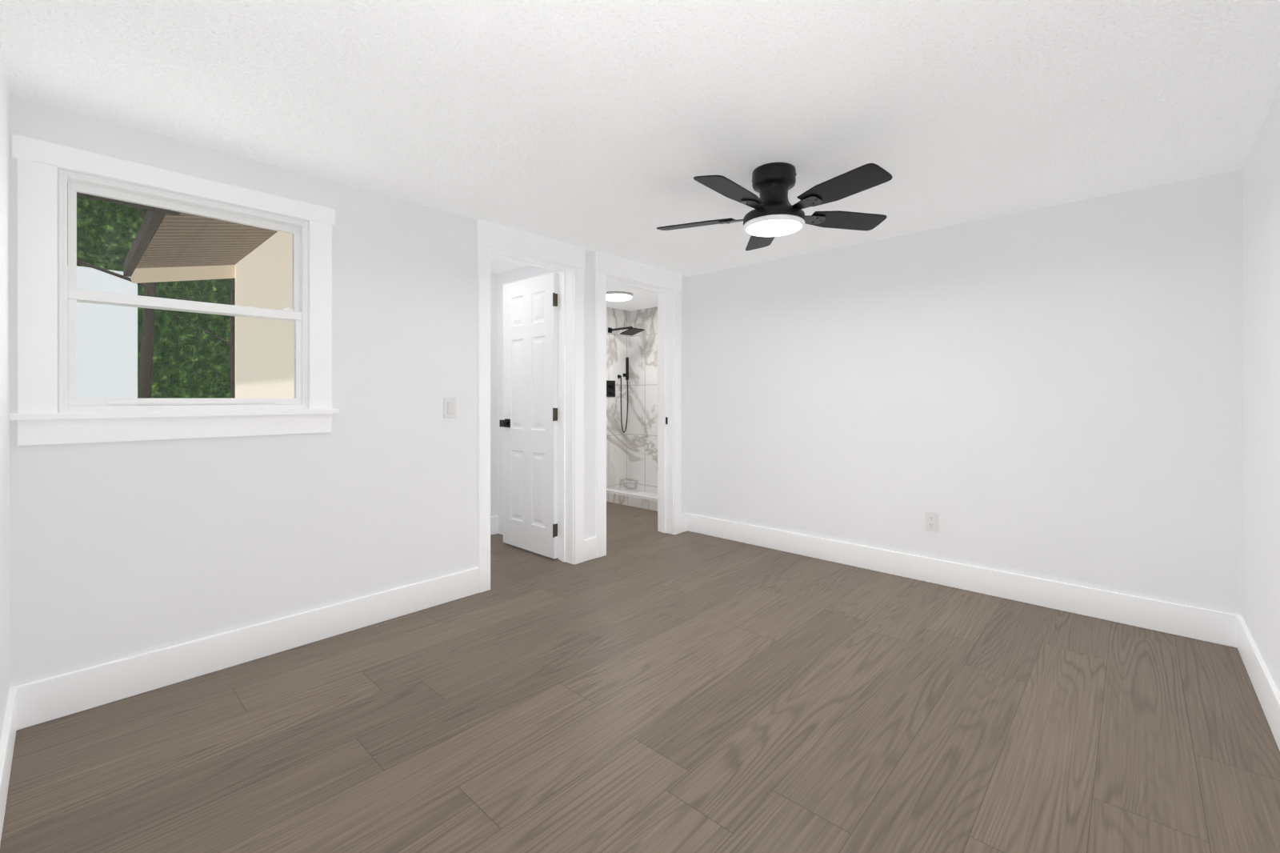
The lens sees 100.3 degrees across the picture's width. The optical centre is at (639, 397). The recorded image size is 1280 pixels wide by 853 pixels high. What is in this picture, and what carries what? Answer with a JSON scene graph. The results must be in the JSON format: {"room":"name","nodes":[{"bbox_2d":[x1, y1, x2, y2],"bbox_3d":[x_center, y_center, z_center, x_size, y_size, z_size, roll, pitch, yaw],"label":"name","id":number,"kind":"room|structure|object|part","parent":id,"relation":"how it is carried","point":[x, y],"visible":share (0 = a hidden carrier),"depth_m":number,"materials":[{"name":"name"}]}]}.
{"room":"empty bedroom","nodes":[
{"label":"empty bedroom","id":0,"kind":"room"},
{"bbox_2d":[0,40,9,738],"bbox_3d":[-1.049,0.050,0.699,3.210,2.200,0.150,0,0,43],"label":"wall","id":1,"kind":"structure","parent":0,"point":[4,390],"depth_m":1.68,"materials":[{"name":"paint"}]},
{"bbox_2d":[0,684,25,844],"bbox_3d":[-1.007,1.075,0.773,3.170,0.150,0.016,0,0,43],"label":"baseboard","id":2,"kind":"structure","parent":1,"relation":"attached to","point":[14,718],"depth_m":1.65,"materials":[{"name":"paint"}]},
{"bbox_2d":[9,93,687,687],"bbox_3d":[-0.989,0.050,3.236,0.150,2.200,3.955,0,0,43],"label":"wall","id":3,"kind":"structure","parent":0,"point":[123,550],"depth_m":2.44,"materials":[{"name":"paint"}]},
{"bbox_2d":[67,186,180,215],"bbox_3d":[-2.306,-0.925,2.241,0.369,0.090,0.605,0,0,43],"label":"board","id":4,"kind":"object","parent":3,"relation":"attached to","point":[129,204],"depth_m":2.42,"materials":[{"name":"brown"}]},
{"bbox_2d":[8,133,338,445],"bbox_3d":[-1.838,-0.369,2.230,0.126,1.073,1.023,0,0,43],"label":"window","id":5,"kind":"structure","parent":3,"relation":"in","point":[64,177],"depth_m":2.07,"materials":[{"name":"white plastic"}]},
{"bbox_3d":[-1.872,-0.582,2.260,0.024,0.443,0.748,0,0,43],"label":"window sash upper","id":6,"kind":"part","parent":5,"relation":"part of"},
{"bbox_3d":[-1.847,-0.194,2.237,0.040,0.448,0.748,0,0,43],"label":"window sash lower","id":7,"kind":"part","parent":5,"relation":"part of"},
{"bbox_2d":[25,567,479,727],"bbox_3d":[-1.551,1.075,2.507,0.016,0.150,1.760,0,0,43],"label":"baseboard","id":8,"kind":"structure","parent":3,"relation":"attached to","point":[46,700],"depth_m":2.26,"materials":[{"name":"paint"}]},
{"bbox_2d":[444,397,455,418],"bbox_3d":[-1.074,0.058,3.024,0.014,0.116,0.072,0,0,43],"label":"switch plate","id":9,"kind":"object","parent":3,"relation":"attached to","point":[450,407],"visible":1,"depth_m":3.02,"materials":[{"name":"white plastic"}]},
{"bbox_2d":[499,272,557,558],"bbox_3d":[-0.829,0.126,4.002,0.658,2.025,0.151,0,0,43],"label":"door leaf","id":10,"kind":"structure","parent":3,"relation":"in","point":[530,404],"depth_m":3.96,"materials":[{"name":"paint"}]},
{"bbox_3d":[-0.829,0.123,4.002,0.658,1.724,0.151,0,0,43],"label":"door hardware","id":11,"kind":"part","parent":10,"relation":"part of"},
{"bbox_2d":[477,220,584,592],"bbox_3d":[-0.735,0.052,3.507,0.194,2.196,0.824,0,0,43],"label":"door frame","id":12,"kind":"structure","parent":3,"relation":"attached to","point":[566,261],"depth_m":3.68,"materials":[{"name":"paint"}]},
{"bbox_2d":[595,252,681,557],"bbox_3d":[-0.046,0.052,4.251,0.194,2.196,0.977,0,0,43],"label":"door frame","id":13,"kind":"structure","parent":3,"relation":"attached to","point":[666,286],"depth_m":4.49,"materials":[{"name":"paint"}]},
{"bbox_2d":[490,272,496,516],"bbox_3d":[-1.596,0.050,4.213,0.150,2.200,1.195,0,0,43],"label":"wall","id":14,"kind":"structure","parent":0,"point":[493,276],"depth_m":4.51,"materials":[{"name":"paint"}]},
{"bbox_2d":[490,515,498,535],"bbox_3d":[-1.586,1.075,4.117,0.016,0.150,1.125,0,0,43],"label":"baseboard","id":15,"kind":"structure","parent":14,"relation":"attached to","point":[494,519],"depth_m":4.50,"materials":[{"name":"paint"}]},
{"bbox_2d":[496,264,557,535],"bbox_3d":[-0.817,0.050,4.238,0.960,2.200,0.100,0,0,43],"label":"wall","id":16,"kind":"structure","parent":0,"point":[498,281],"depth_m":4.50,"materials":[{"name":"paint"}]},
{"bbox_2d":[606,307,628,490],"bbox_3d":[-0.450,0.050,6.127,0.012,2.200,0.900,0,0,43],"label":"wall tile","id":17,"kind":"structure","parent":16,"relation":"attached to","point":[617,344],"depth_m":6.31,"materials":[{"name":"stone"}]},
{"bbox_2d":[606,326,644,432],"bbox_3d":[-0.131,-0.199,6.125,0.460,1.231,0.360,0,0,43],"label":"shower fixture","id":18,"kind":"object","parent":17,"relation":"attached to","point":[610,385],"visible":0.98,"depth_m":6.21,"materials":[{"name":"black metal"}]},
{"bbox_2d":[0,501,1279,852],"bbox_3d":[0.030,1.200,3.056,5.130,0.100,5.075,0,0,43],"label":"floor","id":19,"kind":"structure","parent":0,"point":[643,686],"depth_m":1.84,"materials":[{"name":"wood"}]},
{"bbox_2d":[606,488,657,511],"bbox_3d":[0.223,1.087,5.759,1.468,0.125,0.574,0,0,43],"label":"shower pan","id":20,"kind":"object","parent":19,"relation":"on","point":[639,498],"visible":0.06,"depth_m":5.69,"materials":[{"name":"white tile"}]},
{"bbox_2d":[0,0,1279,311],"bbox_3d":[0.030,-1.110,3.056,5.130,0.120,5.075,0,0,43],"label":"ceiling","id":21,"kind":"structure","parent":0,"point":[614,128],"depth_m":1.87,"materials":[{"name":"white paint"}]},
{"bbox_2d":[606,291,632,301],"bbox_3d":[-0.236,-1.020,5.434,0.330,0.059,0.330,0,0,43],"label":"bathroom ceiling light","id":22,"kind":"object","parent":21,"relation":"attached to","point":[617,296],"visible":0.83,"depth_m":5.32,"materials":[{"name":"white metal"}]},
{"bbox_2d":[656,162,892,250],"bbox_3d":[0.600,-0.911,2.450,1.100,0.278,1.061,0,0,43],"label":"ceiling fan","id":23,"kind":"object","parent":21,"relation":"hanging from","point":[770,216],"visible":1,"depth_m":2.39,"materials":[{"name":"black metal"}]},
{"bbox_2d":[745,217,802,236],"bbox_3d":[0.620,-0.782,2.479,0.254,0.020,0.254,0,0,43],"label":"diffuser","id":24,"kind":"object","parent":23,"relation":"attached to","point":[755,226],"depth_m":2.43,"materials":[{"name":"white plastic"}]},
{"bbox_2d":[628,306,657,493],"bbox_3d":[0.425,0.050,5.977,1.500,2.200,0.012,0,0,43],"label":"wall tile","id":25,"kind":"structure","parent":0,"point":[632,457],"depth_m":6.32,"materials":[{"name":"stone"}]},
{"bbox_2d":[687,168,1241,615],"bbox_3d":[1.628,0.050,3.589,3.510,2.200,0.120,0,0,43],"label":"wall","id":26,"kind":"structure","parent":0,"point":[1052,393],"depth_m":3.07,"materials":[{"name":"paint"}]},
{"bbox_2d":[925,511,938,531],"bbox_3d":[1.816,0.772,3.327,0.072,0.116,0.009,0,0,43],"label":"electrical outlet plate","id":27,"kind":"object","parent":26,"relation":"attached to","point":[931,521],"visible":1,"depth_m":3.32,"materials":[{"name":"white plastic"}]},
{"bbox_2d":[681,512,1231,646],"bbox_3d":[1.564,1.075,3.550,3.170,0.150,0.025,0,0,43],"label":"baseboard","id":28,"kind":"structure","parent":26,"relation":"attached to","point":[1210,626],"depth_m":3.08,"materials":[{"name":"paint"}]},
{"bbox_2d":[1241,88,1279,692],"bbox_3d":[1.477,0.050,0.953,0.150,2.200,3.955,0,0,43],"label":"wall","id":29,"kind":"structure","parent":0,"point":[1261,392],"depth_m":2.07,"materials":[{"name":"paint"}]},
{"bbox_2d":[1232,613,1279,750],"bbox_3d":[1.467,1.075,1.064,0.016,0.150,3.805,0,0,43],"label":"baseboard","id":30,"kind":"structure","parent":29,"relation":"attached to","point":[1268,694],"depth_m":2.04,"materials":[{"name":"paint"}]},
{"label":"outside","id":31,"kind":"structure","parent":0,"visible":0},
{"bbox_2d":[67,195,230,405],"bbox_3d":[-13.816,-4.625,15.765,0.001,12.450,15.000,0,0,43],"label":"trees","id":32,"kind":"object","parent":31,"point":[94,213],"depth_m":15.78,"materials":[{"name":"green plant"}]},
{"bbox_3d":[-14.048,1.700,11.210,29.850,0.200,50.000,0,0,43],"label":"ground","id":33,"kind":"structure","parent":31,"visible":0},
{"bbox_2d":[67,264,137,406],"bbox_3d":[-10.844,-0.375,9.114,0.600,3.950,3.280,0,0,43],"label":"fence","id":34,"kind":"object","parent":33,"relation":"on","point":[97,314],"depth_m":9.80,"materials":[{"name":"white"}]},
{"bbox_2d":[67,207,156,405],"bbox_3d":[-6.453,-1.901,6.863,3.364,7.024,4.152,0,0,43],"label":"tree","id":35,"kind":"object","parent":33,"relation":"on","point":[147,323],"depth_m":6.89,"materials":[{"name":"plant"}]},
{"bbox_2d":[171,278,235,398],"bbox_3d":[-10.115,-2.679,13.089,4.148,8.562,3.137,0,0,43],"label":"tree","id":36,"kind":"object","parent":33,"relation":"on","point":[232,347],"depth_m":13.54,"materials":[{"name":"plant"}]},
{"bbox_2d":[235,231,294,404],"bbox_3d":[-1.564,0.110,5.544,3.830,2.980,3.590,0,0,43],"label":"wall","id":37,"kind":"structure","parent":33,"relation":"on","point":[245,342],"depth_m":4.69,"materials":[{"name":"beige paint"}]},
{"bbox_2d":[135,212,277,268],"bbox_3d":[-3.056,-1.305,3.961,3.830,0.220,0.840,0,0,43],"label":"roof overhang","id":38,"kind":"object","parent":37,"relation":"attached to","point":[174,250],"depth_m":4.43,"materials":[{"name":"wood"}]},
{"bbox_2d":[123,210,247,283],"bbox_3d":[-3.068,-1.227,3.971,3.860,0.317,0.899,0,0,43],"label":"roof fascia","id":39,"kind":"object","parent":38,"relation":"attached to","point":[134,252],"depth_m":5.03,"materials":[{"name":"grey painted wood"}]}
]}

